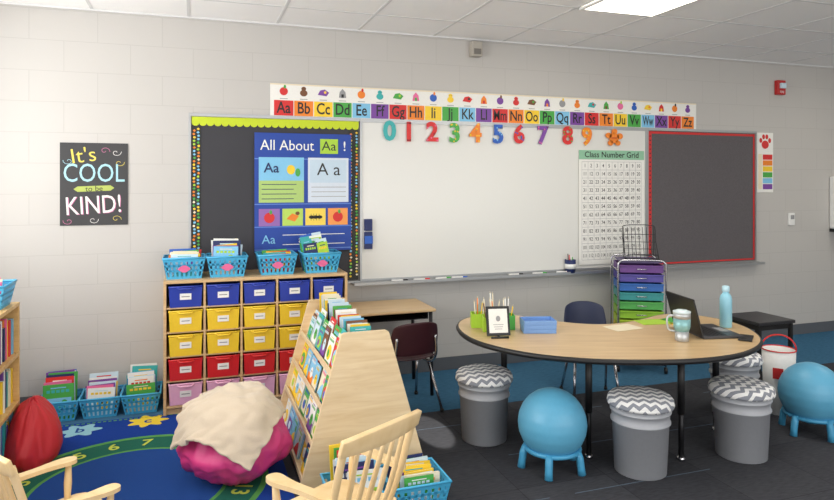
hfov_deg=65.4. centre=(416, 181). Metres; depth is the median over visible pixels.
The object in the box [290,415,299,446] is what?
book
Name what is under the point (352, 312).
book
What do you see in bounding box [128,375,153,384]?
book
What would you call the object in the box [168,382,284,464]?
blanket
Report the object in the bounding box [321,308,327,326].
book
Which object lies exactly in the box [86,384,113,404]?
book
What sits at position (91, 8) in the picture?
grid
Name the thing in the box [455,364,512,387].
cushion
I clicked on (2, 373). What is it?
book
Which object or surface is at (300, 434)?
book
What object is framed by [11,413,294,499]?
rug
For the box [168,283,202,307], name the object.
tray
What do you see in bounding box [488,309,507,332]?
print
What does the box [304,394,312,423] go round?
book
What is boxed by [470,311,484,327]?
caddy
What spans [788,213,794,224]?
thermostat
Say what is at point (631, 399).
cushion
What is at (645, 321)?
paper sheet
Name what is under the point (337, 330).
book
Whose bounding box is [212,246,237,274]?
book
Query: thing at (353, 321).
book
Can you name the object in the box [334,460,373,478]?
book
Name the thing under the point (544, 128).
cutout
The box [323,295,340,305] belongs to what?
book
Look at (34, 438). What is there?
bean bag
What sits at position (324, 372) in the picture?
book
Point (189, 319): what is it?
tray
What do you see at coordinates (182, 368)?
tray
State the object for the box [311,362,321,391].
book
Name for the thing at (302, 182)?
poster
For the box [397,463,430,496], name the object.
book
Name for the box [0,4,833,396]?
wall
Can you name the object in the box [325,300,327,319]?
book
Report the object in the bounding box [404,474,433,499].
book
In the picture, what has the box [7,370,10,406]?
book
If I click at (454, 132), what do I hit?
cutout
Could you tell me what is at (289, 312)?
tray
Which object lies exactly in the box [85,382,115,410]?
book
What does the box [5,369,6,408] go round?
book
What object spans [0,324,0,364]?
book
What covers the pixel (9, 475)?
armchair
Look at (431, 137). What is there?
cutout
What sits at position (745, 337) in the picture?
smartphone
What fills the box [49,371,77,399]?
book
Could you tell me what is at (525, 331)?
tray
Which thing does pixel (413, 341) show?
chair
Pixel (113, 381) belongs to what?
book
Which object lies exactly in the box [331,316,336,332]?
book
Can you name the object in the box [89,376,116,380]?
book
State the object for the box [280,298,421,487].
book display
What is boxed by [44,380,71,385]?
book
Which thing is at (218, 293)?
tray
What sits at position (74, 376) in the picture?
book
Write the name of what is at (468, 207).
whiteboard
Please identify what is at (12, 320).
book
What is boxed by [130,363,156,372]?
book
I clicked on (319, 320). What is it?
book
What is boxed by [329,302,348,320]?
book
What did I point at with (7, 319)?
book
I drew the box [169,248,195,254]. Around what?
book
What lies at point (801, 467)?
floor
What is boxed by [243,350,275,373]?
tray
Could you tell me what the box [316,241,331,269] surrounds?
book
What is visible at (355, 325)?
book
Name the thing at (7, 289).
basket
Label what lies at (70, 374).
book
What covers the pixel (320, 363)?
book
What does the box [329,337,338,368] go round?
book
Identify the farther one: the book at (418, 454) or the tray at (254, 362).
the tray at (254, 362)
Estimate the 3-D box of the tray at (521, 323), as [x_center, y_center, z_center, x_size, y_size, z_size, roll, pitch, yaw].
[0.713,0.843,3.833,0.190,0.024,0.130,0,0,-2]
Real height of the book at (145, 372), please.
0.236 m
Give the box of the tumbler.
[666,309,690,341]
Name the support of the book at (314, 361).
on the book display
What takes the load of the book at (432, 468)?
in the basket at (444, 485)
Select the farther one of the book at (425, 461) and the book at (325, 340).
the book at (325, 340)
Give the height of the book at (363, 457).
0.250 m
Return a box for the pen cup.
[565,254,575,272]
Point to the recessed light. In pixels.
(644, 8)
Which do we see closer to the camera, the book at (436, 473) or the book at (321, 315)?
the book at (436, 473)
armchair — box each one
[0,455,120,499]
[266,409,421,499]
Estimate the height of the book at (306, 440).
0.155 m
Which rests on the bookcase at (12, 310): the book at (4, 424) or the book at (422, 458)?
the book at (4, 424)
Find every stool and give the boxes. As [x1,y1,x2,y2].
[455,364,512,446]
[517,387,586,481]
[607,385,674,480]
[708,375,775,463]
[709,353,762,411]
[777,362,833,442]
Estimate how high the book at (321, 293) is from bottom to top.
0.192 m
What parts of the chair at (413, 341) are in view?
backrest, seat, leg, leg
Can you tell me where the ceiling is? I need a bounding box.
[0,0,833,66]
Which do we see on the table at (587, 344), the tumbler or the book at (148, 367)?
the tumbler
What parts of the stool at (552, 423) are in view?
leg, leg, leg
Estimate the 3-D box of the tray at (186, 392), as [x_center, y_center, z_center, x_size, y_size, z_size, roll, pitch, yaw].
[-1.539,1.362,4.329,0.210,0.137,0.369,0,0,-19]
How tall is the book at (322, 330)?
0.132 m
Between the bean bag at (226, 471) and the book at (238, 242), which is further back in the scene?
the book at (238, 242)
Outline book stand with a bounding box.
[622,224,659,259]
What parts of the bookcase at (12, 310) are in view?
shelf, shelf, panel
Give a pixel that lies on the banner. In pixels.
(285, 99)
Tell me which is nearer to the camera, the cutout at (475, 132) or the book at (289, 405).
the book at (289, 405)
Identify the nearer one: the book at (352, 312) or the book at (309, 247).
the book at (352, 312)
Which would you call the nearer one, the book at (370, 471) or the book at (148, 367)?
the book at (370, 471)
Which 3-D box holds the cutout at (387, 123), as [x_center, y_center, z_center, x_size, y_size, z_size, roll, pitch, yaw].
[-0.211,-0.396,5.010,0.105,0.159,0.003,0,0,-19]
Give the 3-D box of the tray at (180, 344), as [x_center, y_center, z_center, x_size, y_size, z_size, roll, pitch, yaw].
[-1.539,1.050,4.329,0.210,0.137,0.369,0,0,-19]
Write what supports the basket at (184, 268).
on the cubby shelf at (298, 272)
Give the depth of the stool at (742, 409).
3.46 m
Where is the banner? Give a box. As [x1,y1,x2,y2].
[270,83,695,128]
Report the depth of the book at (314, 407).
3.35 m
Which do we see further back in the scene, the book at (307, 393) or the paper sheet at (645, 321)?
the paper sheet at (645, 321)
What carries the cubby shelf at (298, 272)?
on the floor
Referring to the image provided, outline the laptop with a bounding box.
[665,291,743,338]
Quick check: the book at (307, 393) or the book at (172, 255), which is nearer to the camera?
the book at (307, 393)
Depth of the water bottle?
3.92 m
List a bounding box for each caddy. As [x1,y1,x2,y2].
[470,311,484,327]
[482,315,486,331]
[509,313,514,329]
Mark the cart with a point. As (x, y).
(638, 287)
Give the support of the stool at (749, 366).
on the floor
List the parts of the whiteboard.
frame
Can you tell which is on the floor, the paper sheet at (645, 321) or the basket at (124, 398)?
the basket at (124, 398)
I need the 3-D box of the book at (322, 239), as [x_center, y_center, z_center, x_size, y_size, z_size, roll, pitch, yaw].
[-0.659,0.513,4.594,0.122,0.239,0.022,0,0,-19]
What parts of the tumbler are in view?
handle, lid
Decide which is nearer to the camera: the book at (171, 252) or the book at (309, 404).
the book at (309, 404)
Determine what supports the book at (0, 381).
on the bookcase at (12, 310)
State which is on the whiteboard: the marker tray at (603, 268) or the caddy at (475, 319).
the marker tray at (603, 268)
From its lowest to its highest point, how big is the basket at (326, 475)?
0.139 m
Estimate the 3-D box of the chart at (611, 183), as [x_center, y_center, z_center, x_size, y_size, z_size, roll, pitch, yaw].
[1.701,0.217,5.672,0.670,0.985,0.006,0,0,-19]
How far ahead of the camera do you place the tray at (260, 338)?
4.33 m
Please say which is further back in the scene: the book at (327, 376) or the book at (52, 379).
the book at (52, 379)
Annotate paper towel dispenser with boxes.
[829,176,833,231]
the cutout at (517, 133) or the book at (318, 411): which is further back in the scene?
the cutout at (517, 133)
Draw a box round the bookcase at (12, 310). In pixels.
[0,302,19,426]
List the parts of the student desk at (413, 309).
leg, leg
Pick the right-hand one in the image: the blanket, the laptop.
the laptop
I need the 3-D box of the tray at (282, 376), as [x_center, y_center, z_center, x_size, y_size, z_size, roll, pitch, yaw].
[-0.881,1.362,4.556,0.210,0.137,0.369,0,0,-19]
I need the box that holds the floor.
[61,331,833,499]
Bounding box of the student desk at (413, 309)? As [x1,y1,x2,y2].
[349,298,435,395]
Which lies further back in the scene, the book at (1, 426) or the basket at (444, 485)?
the book at (1, 426)
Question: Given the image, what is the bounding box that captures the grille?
[474,48,480,53]
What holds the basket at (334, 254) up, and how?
on the cubby shelf at (298, 272)
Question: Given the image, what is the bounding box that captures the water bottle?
[719,285,731,327]
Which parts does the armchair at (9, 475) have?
rail, post, arm, arm post, seat, arm, arm post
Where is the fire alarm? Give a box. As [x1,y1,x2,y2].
[774,80,786,94]
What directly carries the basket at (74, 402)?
on the floor
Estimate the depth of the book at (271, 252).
4.49 m
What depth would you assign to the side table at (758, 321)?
4.98 m
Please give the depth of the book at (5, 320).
3.37 m
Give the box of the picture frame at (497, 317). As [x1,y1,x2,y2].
[485,306,510,338]
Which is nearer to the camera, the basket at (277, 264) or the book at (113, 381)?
the book at (113, 381)
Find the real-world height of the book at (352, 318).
0.159 m
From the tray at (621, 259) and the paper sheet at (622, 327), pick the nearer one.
the paper sheet at (622, 327)
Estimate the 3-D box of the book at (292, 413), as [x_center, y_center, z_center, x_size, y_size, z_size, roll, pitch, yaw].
[-0.729,1.384,3.755,0.044,0.141,0.130,0,0,-19]
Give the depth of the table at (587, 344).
3.52 m
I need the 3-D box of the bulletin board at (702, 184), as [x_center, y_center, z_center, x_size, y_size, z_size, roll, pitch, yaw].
[2.647,0.137,6.016,1.258,1.243,0.024,0,0,-19]
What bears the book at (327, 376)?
on the book display
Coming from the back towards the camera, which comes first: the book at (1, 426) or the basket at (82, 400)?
the basket at (82, 400)
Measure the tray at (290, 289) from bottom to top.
0.137 m
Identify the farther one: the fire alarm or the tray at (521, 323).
the fire alarm
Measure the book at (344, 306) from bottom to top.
0.182 m
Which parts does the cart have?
drawer, drawer, drawer, drawer, drawer, drawer, drawer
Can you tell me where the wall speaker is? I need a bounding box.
[469,41,481,57]
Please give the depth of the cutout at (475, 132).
5.25 m
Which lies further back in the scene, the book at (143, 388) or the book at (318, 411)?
the book at (143, 388)
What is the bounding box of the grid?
[0,0,833,67]
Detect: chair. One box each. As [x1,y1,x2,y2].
[391,322,443,411]
[560,301,618,397]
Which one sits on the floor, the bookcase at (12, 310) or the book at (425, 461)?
the bookcase at (12, 310)
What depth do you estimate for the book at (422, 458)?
3.12 m
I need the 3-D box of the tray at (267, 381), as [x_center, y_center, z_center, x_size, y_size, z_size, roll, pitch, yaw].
[-1.100,1.362,4.481,0.210,0.137,0.369,0,0,-19]
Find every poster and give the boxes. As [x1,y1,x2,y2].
[60,142,127,225]
[254,132,350,252]
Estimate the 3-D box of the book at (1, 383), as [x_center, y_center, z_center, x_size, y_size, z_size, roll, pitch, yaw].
[-2.215,1.099,3.270,0.226,0.161,0.017,0,0,-19]
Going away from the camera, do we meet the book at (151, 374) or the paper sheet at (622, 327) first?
the paper sheet at (622, 327)
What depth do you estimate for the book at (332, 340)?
3.39 m
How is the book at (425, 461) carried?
in the basket at (444, 485)
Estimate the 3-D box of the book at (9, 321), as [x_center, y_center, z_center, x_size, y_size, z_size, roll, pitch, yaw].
[-2.260,0.825,3.399,0.230,0.189,0.030,0,0,-19]
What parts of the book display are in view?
panel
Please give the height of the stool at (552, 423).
0.414 m
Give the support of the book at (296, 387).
on the book display
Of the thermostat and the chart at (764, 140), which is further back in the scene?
the thermostat
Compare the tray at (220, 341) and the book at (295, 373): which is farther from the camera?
the tray at (220, 341)
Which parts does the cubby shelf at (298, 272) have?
panel, panel, panel, shelf, shelf, shelf, panel, shelf, panel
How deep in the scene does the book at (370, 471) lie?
2.90 m
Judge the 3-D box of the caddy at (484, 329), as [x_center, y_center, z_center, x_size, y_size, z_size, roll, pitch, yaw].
[0.433,0.837,3.843,0.090,0.084,0.090,0,0,0]
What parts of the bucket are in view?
handle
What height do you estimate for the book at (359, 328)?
0.151 m
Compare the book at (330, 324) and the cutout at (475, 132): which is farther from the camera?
the cutout at (475, 132)
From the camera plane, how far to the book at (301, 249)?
4.56 m
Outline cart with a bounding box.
[610,254,667,373]
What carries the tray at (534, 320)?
on the tray at (521, 323)
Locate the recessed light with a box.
[579,0,699,16]
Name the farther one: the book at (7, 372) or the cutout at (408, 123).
the cutout at (408, 123)
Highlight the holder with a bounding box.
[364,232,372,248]
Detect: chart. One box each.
[579,150,643,264]
[757,132,772,191]
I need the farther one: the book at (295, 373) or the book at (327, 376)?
the book at (295, 373)
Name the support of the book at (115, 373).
in the basket at (82, 400)
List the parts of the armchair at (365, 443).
arm post, arm, post, seat, arm post, rail, arm, post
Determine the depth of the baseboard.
5.29 m
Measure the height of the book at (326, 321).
0.168 m
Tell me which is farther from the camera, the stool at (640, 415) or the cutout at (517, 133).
the cutout at (517, 133)
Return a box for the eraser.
[364,219,371,230]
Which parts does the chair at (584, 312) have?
leg, leg, backrest, leg, leg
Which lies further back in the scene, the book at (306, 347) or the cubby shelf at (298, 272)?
the cubby shelf at (298, 272)
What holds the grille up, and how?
attached to the wall speaker
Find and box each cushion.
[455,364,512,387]
[607,385,674,414]
[708,375,775,401]
[719,353,762,366]
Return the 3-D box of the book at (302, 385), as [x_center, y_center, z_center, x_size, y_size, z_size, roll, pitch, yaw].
[-0.670,1.215,3.732,0.044,0.141,0.130,0,0,-19]
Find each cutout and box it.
[383,120,395,140]
[407,122,410,141]
[426,122,438,141]
[449,123,459,142]
[469,123,481,142]
[493,124,502,143]
[514,124,524,143]
[537,126,548,144]
[562,126,572,144]
[582,127,591,145]
[606,129,622,145]
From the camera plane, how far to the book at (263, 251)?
4.58 m
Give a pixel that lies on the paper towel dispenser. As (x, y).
(831, 177)
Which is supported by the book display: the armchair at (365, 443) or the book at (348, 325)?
the book at (348, 325)
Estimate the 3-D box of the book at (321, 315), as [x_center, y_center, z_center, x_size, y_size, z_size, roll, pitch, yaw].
[-0.578,0.861,3.794,0.055,0.178,0.136,0,0,-19]
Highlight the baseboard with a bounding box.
[20,321,833,402]
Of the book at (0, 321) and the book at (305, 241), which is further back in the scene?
the book at (305, 241)
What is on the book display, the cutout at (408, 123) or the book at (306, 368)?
the book at (306, 368)
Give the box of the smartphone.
[738,334,753,341]
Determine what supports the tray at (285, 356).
in the cubby shelf at (298, 272)
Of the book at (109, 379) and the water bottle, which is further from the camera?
the book at (109, 379)
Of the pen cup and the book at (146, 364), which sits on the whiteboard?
the pen cup
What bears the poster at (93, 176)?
attached to the wall
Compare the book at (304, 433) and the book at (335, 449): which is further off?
the book at (304, 433)
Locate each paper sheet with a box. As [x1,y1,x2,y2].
[602,324,643,331]
[634,319,671,324]
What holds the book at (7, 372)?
on the bookcase at (12, 310)
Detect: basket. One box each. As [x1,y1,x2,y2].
[0,279,17,309]
[41,388,84,421]
[79,384,123,418]
[120,381,162,414]
[162,253,205,279]
[206,252,247,277]
[255,250,297,274]
[298,249,341,272]
[320,472,387,492]
[380,457,451,499]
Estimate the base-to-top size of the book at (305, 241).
0.239 m
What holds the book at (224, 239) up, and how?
in the basket at (227, 266)
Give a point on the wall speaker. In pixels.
(475, 47)
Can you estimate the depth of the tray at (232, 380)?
4.27 m
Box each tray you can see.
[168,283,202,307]
[168,308,202,332]
[168,332,202,356]
[168,356,202,380]
[168,380,202,405]
[206,281,239,305]
[206,305,239,329]
[206,329,239,353]
[206,353,239,377]
[206,376,239,387]
[243,279,275,303]
[243,303,275,326]
[243,327,275,350]
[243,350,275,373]
[243,373,275,394]
[278,278,309,301]
[278,301,307,324]
[278,325,300,347]
[278,348,294,370]
[278,372,287,393]
[313,276,343,298]
[352,261,764,285]
[520,316,556,324]
[520,321,556,328]
[520,325,555,333]
[614,256,661,263]
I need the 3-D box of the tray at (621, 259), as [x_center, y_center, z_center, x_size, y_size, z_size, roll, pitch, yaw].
[1.795,0.633,5.293,0.310,0.010,0.370,0,0,9]
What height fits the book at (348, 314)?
0.156 m
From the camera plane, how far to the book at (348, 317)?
3.52 m
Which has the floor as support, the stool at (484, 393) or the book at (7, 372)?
the stool at (484, 393)
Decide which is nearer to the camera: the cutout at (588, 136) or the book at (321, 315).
the book at (321, 315)
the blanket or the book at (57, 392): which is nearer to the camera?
the blanket
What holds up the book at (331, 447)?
in the basket at (326, 475)
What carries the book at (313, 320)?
on the book display
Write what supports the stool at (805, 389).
on the floor
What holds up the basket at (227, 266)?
on the cubby shelf at (298, 272)
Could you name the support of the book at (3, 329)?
on the bookcase at (12, 310)
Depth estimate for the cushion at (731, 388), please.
3.49 m
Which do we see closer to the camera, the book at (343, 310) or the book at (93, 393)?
the book at (343, 310)
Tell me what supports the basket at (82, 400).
on the floor
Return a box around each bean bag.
[4,395,62,472]
[178,412,292,485]
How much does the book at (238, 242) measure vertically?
0.229 m
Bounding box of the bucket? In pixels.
[761,334,796,415]
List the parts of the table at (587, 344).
leg, leg, leg, leg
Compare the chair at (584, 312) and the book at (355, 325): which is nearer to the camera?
the book at (355, 325)
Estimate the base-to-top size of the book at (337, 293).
0.191 m
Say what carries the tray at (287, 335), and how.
in the cubby shelf at (298, 272)
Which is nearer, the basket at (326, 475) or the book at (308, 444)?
the basket at (326, 475)
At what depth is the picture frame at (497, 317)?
3.69 m
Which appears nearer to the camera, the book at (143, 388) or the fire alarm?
the book at (143, 388)
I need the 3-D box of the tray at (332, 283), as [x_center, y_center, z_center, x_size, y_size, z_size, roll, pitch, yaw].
[-0.661,0.737,4.632,0.210,0.137,0.369,0,0,-19]
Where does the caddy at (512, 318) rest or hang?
on the table at (587, 344)
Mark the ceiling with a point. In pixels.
(795, 13)
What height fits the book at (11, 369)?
0.181 m
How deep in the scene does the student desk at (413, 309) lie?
4.58 m
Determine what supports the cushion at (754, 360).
on the stool at (749, 366)
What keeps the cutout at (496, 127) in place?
attached to the whiteboard
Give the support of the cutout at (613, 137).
attached to the whiteboard
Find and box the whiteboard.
[352,118,764,285]
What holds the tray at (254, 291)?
in the cubby shelf at (298, 272)
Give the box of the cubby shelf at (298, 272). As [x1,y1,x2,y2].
[163,268,346,415]
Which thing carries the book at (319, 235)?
in the basket at (334, 254)
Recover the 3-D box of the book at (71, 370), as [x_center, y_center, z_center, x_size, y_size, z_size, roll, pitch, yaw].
[-2.294,1.356,4.192,0.177,0.279,0.033,0,0,-20]
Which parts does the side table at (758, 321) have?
leg, leg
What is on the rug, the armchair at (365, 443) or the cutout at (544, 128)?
the armchair at (365, 443)
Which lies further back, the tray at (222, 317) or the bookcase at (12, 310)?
the tray at (222, 317)
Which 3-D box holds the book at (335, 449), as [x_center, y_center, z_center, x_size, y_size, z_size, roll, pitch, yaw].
[-0.291,1.359,3.013,0.191,0.266,0.032,0,0,-20]
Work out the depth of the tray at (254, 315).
4.33 m
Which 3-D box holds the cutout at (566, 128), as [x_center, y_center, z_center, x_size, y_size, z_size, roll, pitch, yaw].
[1.282,-0.396,5.524,0.104,0.158,0.004,0,0,-19]
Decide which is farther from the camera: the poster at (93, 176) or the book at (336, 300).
the poster at (93, 176)
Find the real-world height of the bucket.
0.509 m
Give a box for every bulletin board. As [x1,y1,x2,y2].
[189,113,359,290]
[647,128,756,265]
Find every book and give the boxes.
[0,319,6,359]
[0,321,1,363]
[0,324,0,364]
[0,372,3,380]
[0,381,4,412]
[0,382,2,414]
[1,426,1,455]
[2,328,4,361]
[2,421,5,456]
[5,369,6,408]
[6,368,12,402]
[7,319,7,356]
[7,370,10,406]
[7,372,7,406]
[8,318,13,353]
[8,320,10,356]
[43,383,73,418]
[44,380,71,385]
[46,369,74,375]
[46,373,73,377]
[46,376,73,382]
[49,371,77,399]
[74,376,75,411]
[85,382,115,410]
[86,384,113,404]
[87,387,114,415]
[88,378,116,385]
[89,371,117,402]
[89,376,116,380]
[89,380,115,391]
[126,382,155,411]
[127,371,153,377]
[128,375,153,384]
[129,374,154,381]
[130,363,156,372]
[132,365,157,389]
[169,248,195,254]
[171,252,198,253]
[171,254,197,276]
[211,239,237,255]
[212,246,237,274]
[213,240,240,273]
[262,249,286,254]
[262,253,288,272]
[263,252,285,254]
[283,398,291,425]
[287,406,295,433]
[289,367,298,393]
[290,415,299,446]
[292,373,301,399]
[293,424,303,458]
[295,378,305,409]
[298,433,305,458]
[299,241,313,271]
[299,342,308,370]
[300,386,309,417]
[300,437,307,463]
[300,442,309,474]
[301,238,311,252]
[303,242,319,270]
[303,348,313,377]
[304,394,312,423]
[306,399,317,433]
[307,316,315,340]
[307,354,317,384]
[309,234,321,238]
[310,409,319,438]
[311,316,321,346]
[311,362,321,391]
[315,238,325,242]
[315,326,324,351]
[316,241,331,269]
[316,363,323,390]
[317,368,327,398]
[319,292,336,311]
[319,312,324,325]
[319,325,330,358]
[320,375,328,403]
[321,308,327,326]
[322,293,338,307]
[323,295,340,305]
[323,319,328,328]
[324,321,333,356]
[324,333,336,365]
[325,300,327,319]
[328,299,344,302]
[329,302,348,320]
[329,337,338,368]
[329,443,340,480]
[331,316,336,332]
[333,305,351,316]
[333,324,341,336]
[334,447,339,458]
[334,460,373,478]
[335,309,355,324]
[335,455,371,465]
[337,312,356,317]
[338,314,358,326]
[339,316,360,327]
[343,318,363,328]
[346,319,366,330]
[347,323,367,331]
[347,468,382,490]
[350,324,369,326]
[350,326,370,331]
[387,453,422,478]
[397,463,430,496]
[400,471,431,487]
[404,467,433,474]
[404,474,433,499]
[405,471,439,497]
[406,456,427,461]
[406,460,429,463]
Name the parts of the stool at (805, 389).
leg, leg, leg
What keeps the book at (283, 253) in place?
in the basket at (277, 264)
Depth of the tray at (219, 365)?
4.26 m
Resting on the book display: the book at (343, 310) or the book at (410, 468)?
the book at (343, 310)
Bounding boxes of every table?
[456,314,762,461]
[732,311,794,379]
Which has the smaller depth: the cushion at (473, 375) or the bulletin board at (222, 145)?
the cushion at (473, 375)

